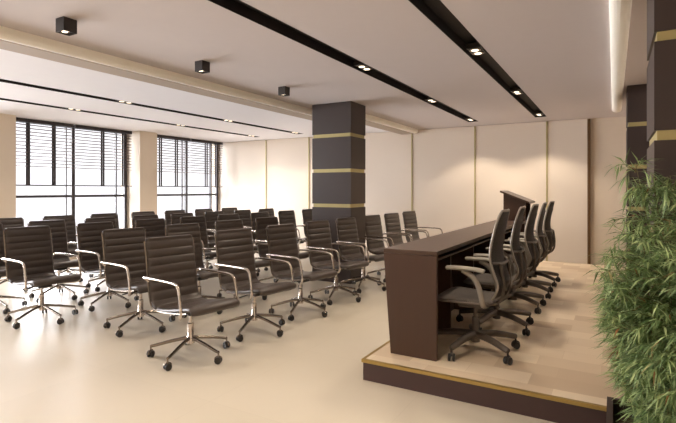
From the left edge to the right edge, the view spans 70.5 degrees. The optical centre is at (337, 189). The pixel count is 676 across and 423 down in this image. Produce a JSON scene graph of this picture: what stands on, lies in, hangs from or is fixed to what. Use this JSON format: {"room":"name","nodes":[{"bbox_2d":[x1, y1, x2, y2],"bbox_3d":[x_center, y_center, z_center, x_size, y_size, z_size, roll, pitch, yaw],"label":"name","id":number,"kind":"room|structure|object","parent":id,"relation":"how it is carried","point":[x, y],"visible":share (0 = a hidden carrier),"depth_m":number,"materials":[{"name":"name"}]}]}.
{"room":"assembly chamber","nodes":[
{"label":"assembly chamber","id":0,"kind":"room"},
{"bbox_2d":[0,113,156,227],"bbox_3d":[-7.338,0.040,6.990,0.700,2.820,10.770,0,0,30],"label":"wall","id":1,"kind":"structure","parent":0,"point":[142,196],"depth_m":11.12,"materials":[{"name":"paint"}]},
{"bbox_2d":[16,121,126,227],"bbox_3d":[-5.678,-0.020,10.166,0.060,2.700,2.650,0,0,30],"label":"window","id":2,"kind":"structure","parent":1,"relation":"in","point":[72,195],"depth_m":10.18,"materials":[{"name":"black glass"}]},
{"bbox_2d":[157,138,217,212],"bbox_3d":[-4.143,-0.020,12.825,0.060,2.700,2.530,0,0,30],"label":"window","id":3,"kind":"structure","parent":1,"relation":"in","point":[185,194],"depth_m":12.89,"materials":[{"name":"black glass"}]},
{"bbox_2d":[0,244,624,422],"bbox_3d":[-2.159,1.525,5.461,11.400,0.150,13.700,0,0,30],"label":"floor","id":4,"kind":"structure","parent":0,"point":[76,370],"depth_m":3.97,"materials":[{"name":"beige tile"}]},
{"bbox_2d":[0,223,27,313],"bbox_3d":[-4.157,0.934,5.756,0.733,1.030,0.707,0,0,35],"label":"office chair","id":5,"kind":"object","parent":4,"relation":"on","point":[2,252],"visible":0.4,"depth_m":5.99,"materials":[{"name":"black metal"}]},
{"bbox_2d":[0,217,27,291],"bbox_3d":[-4.732,0.934,6.999,0.733,1.030,0.707,0,0,36],"label":"office chair","id":6,"kind":"object","parent":4,"relation":"on","point":[15,221],"visible":0.07,"depth_m":7.22,"materials":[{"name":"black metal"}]},
{"bbox_2d":[1,225,81,328],"bbox_3d":[-3.278,0.934,5.318,0.733,1.030,0.707,0,0,33],"label":"office chair","id":7,"kind":"object","parent":4,"relation":"on","point":[28,260],"visible":1,"depth_m":5.37,"materials":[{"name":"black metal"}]},
{"bbox_2d":[27,219,88,302],"bbox_3d":[-3.752,0.934,6.457,0.733,1.030,0.707,0,0,34],"label":"office chair","id":8,"kind":"object","parent":4,"relation":"on","point":[60,243],"visible":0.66,"depth_m":6.64,"materials":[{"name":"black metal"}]},
{"bbox_2d":[42,215,93,281],"bbox_3d":[-4.327,0.934,7.700,0.733,1.030,0.707,0,0,37],"label":"office chair","id":9,"kind":"object","parent":4,"relation":"on","point":[70,219],"visible":0.32,"depth_m":7.94,"materials":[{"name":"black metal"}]},
{"bbox_2d":[84,217,116,291],"bbox_3d":[-3.352,0.934,7.150,0.733,1.030,0.707,0,0,34],"label":"office chair","id":10,"kind":"object","parent":4,"relation":"on","point":[98,219],"visible":0.21,"depth_m":7.21,"materials":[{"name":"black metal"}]},
{"bbox_2d":[90,213,118,274],"bbox_3d":[-3.922,0.934,8.402,0.733,1.030,0.707,0,0,37],"label":"office chair","id":11,"kind":"object","parent":4,"relation":"on","point":[115,215],"visible":0.09,"depth_m":8.62,"materials":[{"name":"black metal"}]},
{"bbox_2d":[75,221,138,311],"bbox_3d":[-2.863,0.934,6.037,0.733,1.030,0.707,0,0,33],"label":"office chair","id":12,"kind":"object","parent":4,"relation":"on","point":[89,237],"visible":0.56,"depth_m":6.04,"materials":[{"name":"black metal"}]},
{"bbox_2d":[100,227,174,336],"bbox_3d":[-2.063,0.934,5.042,0.733,1.030,0.707,0,0,37],"label":"office chair","id":13,"kind":"object","parent":4,"relation":"on","point":[124,263],"visible":0.82,"depth_m":5.09,"materials":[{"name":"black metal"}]},
{"bbox_2d":[131,211,154,227],"bbox_3d":[-3.512,0.934,9.112,0.733,1.030,0.707,0,0,36],"label":"office chair","id":14,"kind":"object","parent":4,"relation":"on","point":[144,212],"visible":0.02,"depth_m":9.27,"materials":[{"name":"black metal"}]},
{"bbox_2d":[132,214,157,227],"bbox_3d":[-2.947,0.934,7.852,0.733,1.030,0.707,0,0,34],"label":"office chair","id":15,"kind":"object","parent":4,"relation":"on","point":[135,217],"visible":0.05,"depth_m":7.95,"materials":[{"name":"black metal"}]},
{"bbox_2d":[135,218,165,238],"bbox_3d":[-2.438,0.934,6.773,0.733,1.030,0.707,0,0,34],"label":"office chair","id":16,"kind":"object","parent":4,"relation":"on","point":[152,227],"visible":0.09,"depth_m":6.94,"materials":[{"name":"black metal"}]},
{"bbox_2d":[164,210,184,224],"bbox_3d":[-3.122,0.934,9.788,0.733,1.030,0.707,0,0,36],"label":"office chair","id":17,"kind":"object","parent":4,"relation":"on","point":[167,213],"visible":0.06,"depth_m":9.82,"materials":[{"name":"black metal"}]},
{"bbox_2d":[143,234,239,370],"bbox_3d":[-1.264,0.934,4.165,0.733,1.030,0.707,0,0,38],"label":"office chair","id":18,"kind":"object","parent":4,"relation":"on","point":[171,278],"visible":1,"depth_m":4.21,"materials":[{"name":"brown leather"}]},
{"bbox_2d":[170,213,215,268],"bbox_3d":[-2.552,0.934,8.536,0.733,1.030,0.707,0,0,33],"label":"office chair","id":19,"kind":"object","parent":4,"relation":"on","point":[175,217],"visible":0.15,"depth_m":8.59,"materials":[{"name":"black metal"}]},
{"bbox_2d":[165,223,224,317],"bbox_3d":[-1.653,0.934,5.752,0.733,1.030,0.707,0,0,37],"label":"office chair","id":20,"kind":"object","parent":4,"relation":"on","point":[193,229],"visible":0.26,"depth_m":5.93,"materials":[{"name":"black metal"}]},
{"bbox_2d":[180,216,216,268],"bbox_3d":[-2.033,0.934,7.474,0.733,1.030,0.707,0,0,34],"label":"office chair","id":21,"kind":"object","parent":4,"relation":"on","point":[207,254],"visible":0.34,"depth_m":7.68,"materials":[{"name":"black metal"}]},
{"bbox_2d":[194,208,215,250],"bbox_3d":[-2.717,0.934,10.489,0.733,1.030,0.707,0,0,36],"label":"office chair","id":22,"kind":"object","parent":4,"relation":"on","point":[198,212],"visible":0.06,"depth_m":10.57,"materials":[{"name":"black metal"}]},
{"bbox_2d":[204,211,223,264],"bbox_3d":[-2.147,0.934,9.238,0.733,1.030,0.707,0,0,33],"label":"office chair","id":23,"kind":"object","parent":4,"relation":"on","point":[211,216],"visible":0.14,"depth_m":9.26,"materials":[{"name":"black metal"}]},
{"bbox_2d":[221,207,237,213],"bbox_3d":[-2.302,0.934,11.209,0.733,1.030,0.707,0,0,35],"label":"office chair","id":24,"kind":"object","parent":4,"relation":"on","point":[225,210],"visible":0.03,"depth_m":11.35,"materials":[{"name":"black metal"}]},
{"bbox_2d":[217,214,259,276],"bbox_3d":[-1.628,0.934,8.176,0.733,1.030,0.707,0,0,34],"label":"office chair","id":25,"kind":"object","parent":4,"relation":"on","point":[220,217],"visible":0.17,"depth_m":8.28,"materials":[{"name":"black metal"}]},
{"bbox_2d":[214,219,269,299],"bbox_3d":[-1.238,0.934,6.471,0.733,1.030,0.707,0,0,37],"label":"office chair","id":26,"kind":"object","parent":4,"relation":"on","point":[224,224],"visible":0.23,"depth_m":6.54,"materials":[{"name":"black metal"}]},
{"bbox_2d":[234,209,257,253],"bbox_3d":[-1.737,0.934,9.948,0.733,1.030,0.707,0,0,34],"label":"office chair","id":27,"kind":"object","parent":4,"relation":"on","point":[244,215],"visible":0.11,"depth_m":10.11,"materials":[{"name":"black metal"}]},
{"bbox_2d":[214,228,295,341],"bbox_3d":[-0.839,0.934,4.901,0.733,1.030,0.707,0,0,38],"label":"office chair","id":28,"kind":"object","parent":4,"relation":"on","point":[234,247],"visible":0.98,"depth_m":4.94,"materials":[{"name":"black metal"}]},
{"bbox_2d":[250,212,268,270],"bbox_3d":[-1.203,0.934,8.912,0.733,1.030,0.707,0,0,35],"label":"office chair","id":29,"kind":"object","parent":4,"relation":"on","point":[253,215],"visible":0.15,"depth_m":8.91,"materials":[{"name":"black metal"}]},
{"bbox_2d":[258,208,278,222],"bbox_3d":[-1.337,0.934,10.640,0.733,1.030,0.707,0,0,34],"label":"office chair","id":30,"kind":"object","parent":4,"relation":"on","point":[270,210],"visible":0.06,"depth_m":10.87,"materials":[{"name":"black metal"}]},
{"bbox_2d":[254,217,308,287],"bbox_3d":[-0.823,0.934,7.190,0.733,1.030,0.707,0,0,36],"label":"office chair","id":31,"kind":"object","parent":4,"relation":"on","point":[261,224],"visible":0.38,"depth_m":7.21,"materials":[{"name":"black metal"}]},
{"bbox_2d":[278,210,308,257],"bbox_3d":[-0.778,0.934,9.647,0.733,1.030,0.707,0,0,36],"label":"office chair","id":32,"kind":"object","parent":4,"relation":"on","point":[286,216],"visible":0.3,"depth_m":9.77,"materials":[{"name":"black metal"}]},
{"bbox_2d":[266,223,337,320],"bbox_3d":[-0.419,0.934,5.629,0.733,1.030,0.706,0,0,38],"label":"office chair","id":33,"kind":"object","parent":4,"relation":"on","point":[281,238],"visible":0.99,"depth_m":5.66,"materials":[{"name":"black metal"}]},
{"bbox_2d":[302,209,311,236],"bbox_3d":[-0.358,0.934,10.375,0.733,1.030,0.707,0,0,36],"label":"office chair","id":34,"kind":"object","parent":4,"relation":"on","point":[306,213],"visible":0.12,"depth_m":10.41,"materials":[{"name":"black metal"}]},
{"bbox_2d":[305,220,368,304],"bbox_3d":[-0.004,0.934,6.348,0.733,1.030,0.707,0,0,37],"label":"office chair","id":35,"kind":"object","parent":4,"relation":"on","point":[318,233],"visible":0.95,"depth_m":6.37,"materials":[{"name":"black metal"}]},
{"bbox_2d":[312,101,364,283],"bbox_3d":[0.016,0.040,7.750,0.708,2.820,0.500,0,0,30],"label":"column","id":36,"kind":"structure","parent":4,"relation":"on","point":[338,129],"depth_m":7.54,"materials":[{"name":"laminate"}]},
{"bbox_2d":[335,217,388,292],"bbox_3d":[0.396,0.934,7.040,0.733,1.030,0.707,0,0,37],"label":"office chair","id":37,"kind":"object","parent":4,"relation":"on","point":[347,232],"visible":0.81,"depth_m":7.08,"materials":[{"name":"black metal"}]},
{"bbox_2d":[365,214,410,281],"bbox_3d":[0.846,0.934,7.820,0.733,1.030,0.707,0,0,38],"label":"office chair","id":38,"kind":"object","parent":4,"relation":"on","point":[373,227],"visible":0.52,"depth_m":7.90,"materials":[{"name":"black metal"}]},
{"bbox_2d":[384,213,427,246],"bbox_3d":[1.251,0.934,8.521,0.733,1.030,0.707,0,0,38],"label":"office chair","id":39,"kind":"object","parent":4,"relation":"on","point":[392,221],"visible":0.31,"depth_m":8.64,"materials":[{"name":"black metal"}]},
{"bbox_2d":[402,211,442,241],"bbox_3d":[1.681,0.934,9.266,0.733,1.030,0.707,0,0,39],"label":"office chair","id":40,"kind":"object","parent":4,"relation":"on","point":[409,217],"visible":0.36,"depth_m":9.39,"materials":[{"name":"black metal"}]},
{"bbox_2d":[361,261,629,422],"bbox_3d":[2.502,1.370,5.859,1.815,0.160,6.150,0,0,30],"label":"platform","id":41,"kind":"object","parent":4,"relation":"on","point":[553,372],"visible":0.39,"depth_m":3.55,"materials":[{"name":"beige wood"}]},
{"bbox_2d":[383,220,524,360],"bbox_3d":[1.581,0.877,5.484,0.440,0.825,4.120,0,0,30],"label":"desk","id":42,"kind":"object","parent":41,"relation":"on","point":[416,273],"visible":0.77,"depth_m":3.75,"materials":[{"name":"brown wood"}]},
{"bbox_2d":[438,228,512,260],"bbox_3d":[1.559,0.584,5.497,0.250,0.018,4.038,0,0,30],"label":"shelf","id":43,"kind":"object","parent":42,"relation":"attached to","point":[488,239],"depth_m":4.80,"materials":[{"name":"brown wood"}]},
{"bbox_2d":[438,209,519,364],"bbox_3d":[1.072,0.720,3.855,0.713,1.138,0.734,0,0,30],"label":"mesh office chair","id":44,"kind":"object","parent":41,"relation":"on","point":[499,267],"visible":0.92,"depth_m":3.69,"materials":[{"name":"black"}]},
{"bbox_2d":[456,206,533,335],"bbox_3d":[1.472,0.720,4.546,0.713,1.138,0.734,0,0,28],"label":"mesh office chair","id":45,"kind":"object","parent":41,"relation":"on","point":[486,280],"visible":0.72,"depth_m":4.40,"materials":[{"name":"silver metal"}]},
{"bbox_2d":[485,204,545,313],"bbox_3d":[1.913,0.720,5.311,0.713,1.138,0.734,0,0,32],"label":"mesh office chair","id":46,"kind":"object","parent":41,"relation":"on","point":[532,249],"visible":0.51,"depth_m":5.12,"materials":[{"name":"silver metal"}]},
{"bbox_2d":[500,191,534,225],"bbox_3d":[2.873,0.650,7.636,0.430,1.281,0.640,0,0,30],"label":"lectern","id":47,"kind":"object","parent":41,"relation":"on","point":[512,201],"visible":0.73,"depth_m":7.43,"materials":[{"name":"brown wood"}]},
{"bbox_2d":[508,202,552,298],"bbox_3d":[2.307,0.720,5.993,0.713,1.138,0.734,0,0,29],"label":"mesh office chair","id":48,"kind":"object","parent":41,"relation":"on","point":[543,243],"visible":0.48,"depth_m":5.78,"materials":[{"name":"silver metal"}]},
{"bbox_2d":[520,201,560,286],"bbox_3d":[2.713,0.720,6.697,0.713,1.138,0.734,0,0,33],"label":"mesh office chair","id":49,"kind":"object","parent":41,"relation":"on","point":[547,229],"visible":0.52,"depth_m":6.50,"materials":[{"name":"silver metal"}]},
{"bbox_2d":[583,149,675,422],"bbox_3d":[1.646,0.622,2.163,0.979,1.657,0.987,0,0,30],"label":"bamboo","id":50,"kind":"object","parent":4,"relation":"on","point":[645,363],"visible":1,"depth_m":2.19,"materials":[{"name":"plant"}]},
{"bbox_2d":[626,84,648,292],"bbox_3d":[4.295,0.040,6.389,0.750,2.820,0.700,0,0,30],"label":"column","id":51,"kind":"structure","parent":4,"relation":"on","point":[636,95],"depth_m":6.23,"materials":[{"name":"paint"}]},
{"bbox_2d":[647,0,675,297],"bbox_3d":[2.249,0.040,2.801,0.705,2.820,0.700,0,0,30],"label":"column","id":52,"kind":"structure","parent":4,"relation":"on","point":[661,14],"depth_m":2.66,"materials":[{"name":"paint"}]},
{"bbox_2d":[0,0,648,142],"bbox_3d":[-2.159,-1.470,5.461,11.400,0.200,13.700,0,0,30],"label":"ceiling","id":53,"kind":"structure","parent":0,"point":[557,52],"depth_m":5.14,"materials":[{"name":"paint"}]},
{"bbox_2d":[16,117,73,185],"bbox_3d":[-5.812,-0.724,9.453,0.076,1.288,1.160,0,0,30],"label":"blind","id":54,"kind":"object","parent":53,"relation":"hanging from","point":[28,121],"visible":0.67,"depth_m":9.43,"materials":[{"name":"black plastic"}]},
{"bbox_2d":[56,16,76,35],"bbox_3d":[-2.182,-1.315,3.841,0.110,0.110,0.110,0,0,30],"label":"spotlight","id":55,"kind":"object","parent":53,"relation":"attached to","point":[67,26],"visible":1,"depth_m":3.81,"materials":[{"name":"black metal"}]},
{"bbox_2d":[74,124,131,186],"bbox_3d":[-5.165,-0.724,10.574,0.076,1.288,1.350,0,0,30],"label":"blind","id":56,"kind":"object","parent":53,"relation":"hanging from","point":[103,130],"visible":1,"depth_m":10.55,"materials":[{"name":"black plastic"}]},
{"bbox_2d":[0,98,257,136],"bbox_3d":[-4.996,-1.425,7.307,0.178,0.111,11.658,0,0,30],"label":"ceiling light slot","id":57,"kind":"object","parent":53,"relation":"attached to","point":[18,101],"visible":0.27,"depth_m":8.83,"materials":[{"name":"black metal"}]},
{"bbox_2d":[0,79,302,133],"bbox_3d":[-3.827,-1.425,6.632,0.178,0.111,11.658,0,0,30],"label":"ceiling light slot","id":58,"kind":"object","parent":53,"relation":"attached to","point":[1,80],"visible":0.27,"depth_m":7.55,"materials":[{"name":"black metal"}]},
{"bbox_2d":[157,134,189,186],"bbox_3d":[-4.242,-0.724,12.172,0.076,1.288,1.200,0,0,30],"label":"blind","id":59,"kind":"object","parent":53,"relation":"hanging from","point":[158,136],"visible":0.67,"depth_m":12.19,"materials":[{"name":"black plastic"}]},
{"bbox_2d":[195,60,209,73],"bbox_3d":[-1.450,-1.315,5.109,0.110,0.110,0.110,0,0,30],"label":"spotlight","id":60,"kind":"object","parent":53,"relation":"attached to","point":[201,66],"visible":1,"depth_m":5.07,"materials":[{"name":"black metal"}]},
{"bbox_2d":[0,26,412,134],"bbox_3d":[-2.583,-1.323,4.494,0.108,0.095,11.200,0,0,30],"label":"trim","id":61,"kind":"structure","parent":53,"relation":"attached to","point":[8,34],"depth_m":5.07,"materials":[{"name":"beige paint"}]},
{"bbox_2d":[190,139,222,186],"bbox_3d":[-3.627,-0.724,13.237,0.076,1.288,1.180,0,0,30],"label":"blind","id":62,"kind":"object","parent":53,"relation":"hanging from","point":[216,150],"visible":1,"depth_m":13.23,"materials":[{"name":"black plastic"}]},
{"bbox_2d":[278,86,289,96],"bbox_3d":[-0.720,-1.315,6.374,0.110,0.110,0.110,0,0,30],"label":"spotlight","id":63,"kind":"object","parent":53,"relation":"attached to","point":[283,91],"visible":1,"depth_m":6.33,"materials":[{"name":"black metal"}]},
{"bbox_2d":[208,0,476,121],"bbox_3d":[-0.198,-1.425,4.537,0.198,0.111,11.658,0,0,30],"label":"ceiling light slot","id":64,"kind":"object","parent":53,"relation":"attached to","point":[238,7],"visible":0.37,"depth_m":4.62,"materials":[{"name":"black metal"}]},
{"bbox_2d":[353,61,373,69],"bbox_3d":[0.297,-1.403,5.394,0.140,0.059,0.260,0,0,30],"label":"recessed light","id":65,"kind":"object","parent":64,"relation":"attached to","point":[358,64],"visible":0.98,"depth_m":5.32,"materials":[{"name":"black metal"}]},
{"bbox_2d":[425,96,437,101],"bbox_3d":[1.452,-1.403,7.395,0.140,0.059,0.260,0,0,30],"label":"recessed light","id":66,"kind":"object","parent":64,"relation":"attached to","point":[427,98],"visible":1,"depth_m":7.31,"materials":[{"name":"black metal"}]},
{"bbox_2d":[408,0,546,116],"bbox_3d":[0.887,-1.425,3.910,0.198,0.111,11.658,0,0,30],"label":"ceiling light slot","id":67,"kind":"object","parent":53,"relation":"attached to","point":[435,11],"visible":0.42,"depth_m":4.58,"materials":[{"name":"black metal"}]},
{"bbox_2d":[466,42,486,54],"bbox_3d":[1.382,-1.403,4.768,0.140,0.059,0.260,0,0,30],"label":"recessed light","id":68,"kind":"object","parent":67,"relation":"attached to","point":[476,48],"visible":1,"depth_m":4.68,"materials":[{"name":"black metal"}]},
{"bbox_2d":[510,87,523,93],"bbox_3d":[2.537,-1.403,6.768,0.140,0.059,0.260,0,0,30],"label":"recessed light","id":69,"kind":"object","parent":67,"relation":"attached to","point":[515,90],"visible":0.98,"depth_m":6.68,"materials":[{"name":"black metal"}]},
{"bbox_2d":[534,111,543,115],"bbox_3d":[3.682,-1.403,8.752,0.140,0.059,0.260,0,0,30],"label":"recessed light","id":70,"kind":"object","parent":67,"relation":"attached to","point":[537,113],"visible":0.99,"depth_m":8.66,"materials":[{"name":"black metal"}]},
{"bbox_2d":[609,0,631,111],"bbox_3d":[1.560,-1.323,2.621,0.140,0.095,12.100,0,0,30],"label":"trim","id":71,"kind":"structure","parent":53,"relation":"attached to","point":[619,10],"depth_m":4.22,"materials":[{"name":"white paint"}]},
{"bbox_2d":[212,116,626,266],"bbox_3d":[1.246,0.040,11.359,11.400,2.820,0.200,0,0,30],"label":"wall","id":72,"kind":"structure","parent":0,"point":[608,135],"depth_m":9.03,"materials":[{"name":"paint"}]},
{"bbox_2d":[218,140,264,212],"bbox_3d":[-2.769,0.043,13.527,1.878,2.815,0.060,0,0,30],"label":"wall panel","id":73,"kind":"object","parent":72,"relation":"attached to","point":[242,178],"visible":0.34,"depth_m":13.45,"materials":[{"name":"beige paint"}]},
{"bbox_2d":[265,140,265,208],"bbox_3d":[-1.949,0.045,13.044,0.026,2.810,0.067,0,0,30],"label":"trim","id":74,"kind":"structure","parent":72,"relation":"attached to","point":[265,140],"depth_m":13.02,"materials":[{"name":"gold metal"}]},
{"bbox_2d":[266,137,307,245],"bbox_3d":[-1.339,0.043,12.701,1.376,2.815,0.060,0,0,30],"label":"wall panel","id":75,"kind":"object","parent":72,"relation":"attached to","point":[286,159],"visible":0.56,"depth_m":12.65,"materials":[{"name":"beige paint"}]},
{"bbox_2d":[308,137,308,208],"bbox_3d":[-0.737,0.045,12.344,0.026,2.810,0.067,0,0,30],"label":"trim","id":76,"kind":"structure","parent":72,"relation":"attached to","point":[308,137],"depth_m":12.32,"materials":[{"name":"gold metal"}]},
{"bbox_2d":[309,137,312,208],"bbox_3d":[-0.122,0.043,11.998,1.386,2.815,0.060,0,0,30],"label":"wall panel","id":77,"kind":"object","parent":72,"relation":"attached to","point":[310,138],"visible":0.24,"depth_m":12.30,"materials":[{"name":"beige paint"}]},
{"bbox_2d":[364,132,410,249],"bbox_3d":[1.097,0.043,11.295,1.381,2.815,0.060,0,0,30],"label":"wall panel","id":78,"kind":"object","parent":72,"relation":"attached to","point":[387,171],"visible":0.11,"depth_m":11.22,"materials":[{"name":"beige paint"}]},
{"bbox_2d":[365,113,417,133],"bbox_3d":[0.937,-1.323,9.431,0.108,0.095,3.328,0,0,30],"label":"trim","id":79,"kind":"structure","parent":72,"relation":"attached to","point":[368,117],"depth_m":9.51,"materials":[{"name":"beige paint"}]},
{"bbox_2d":[411,134,412,210],"bbox_3d":[1.701,0.045,10.936,0.026,2.810,0.067,0,0,30],"label":"trim","id":80,"kind":"structure","parent":72,"relation":"attached to","point":[411,134],"depth_m":10.91,"materials":[{"name":"gold metal"}]},
{"bbox_2d":[413,126,473,238],"bbox_3d":[2.322,0.043,10.587,1.401,2.815,0.060,0,0,30],"label":"wall panel","id":81,"kind":"object","parent":72,"relation":"attached to","point":[443,158],"visible":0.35,"depth_m":10.55,"materials":[{"name":"beige paint"}]},
{"bbox_2d":[474,126,475,224],"bbox_3d":[2.935,0.045,10.224,0.026,2.810,0.067,0,0,30],"label":"trim","id":82,"kind":"structure","parent":72,"relation":"attached to","point":[474,126],"depth_m":10.20,"materials":[{"name":"gold metal"}]},
{"bbox_2d":[476,121,545,260],"bbox_3d":[3.553,0.043,9.877,1.393,2.815,0.060,0,0,30],"label":"wall panel","id":83,"kind":"object","parent":72,"relation":"attached to","point":[509,157],"visible":0.54,"depth_m":9.86,"materials":[{"name":"beige paint"}]},
{"bbox_2d":[546,121,547,260],"bbox_3d":[4.162,0.045,9.515,0.026,2.810,0.067,0,0,30],"label":"trim","id":84,"kind":"structure","parent":72,"relation":"attached to","point":[546,121],"depth_m":9.48,"materials":[{"name":"gold metal"}]},
{"bbox_2d":[548,119,586,263],"bbox_3d":[4.492,0.043,9.335,0.728,2.815,0.060,0,0,30],"label":"wall panel","id":85,"kind":"object","parent":72,"relation":"attached to","point":[567,139],"visible":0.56,"depth_m":9.30,"materials":[{"name":"beige paint"}]},
{"bbox_2d":[587,119,590,263],"bbox_3d":[4.803,0.045,9.145,0.052,2.810,0.067,0,0,30],"label":"trim","id":86,"kind":"structure","parent":72,"relation":"attached to","point":[588,120],"depth_m":9.11,"materials":[{"name":"brown metal"}]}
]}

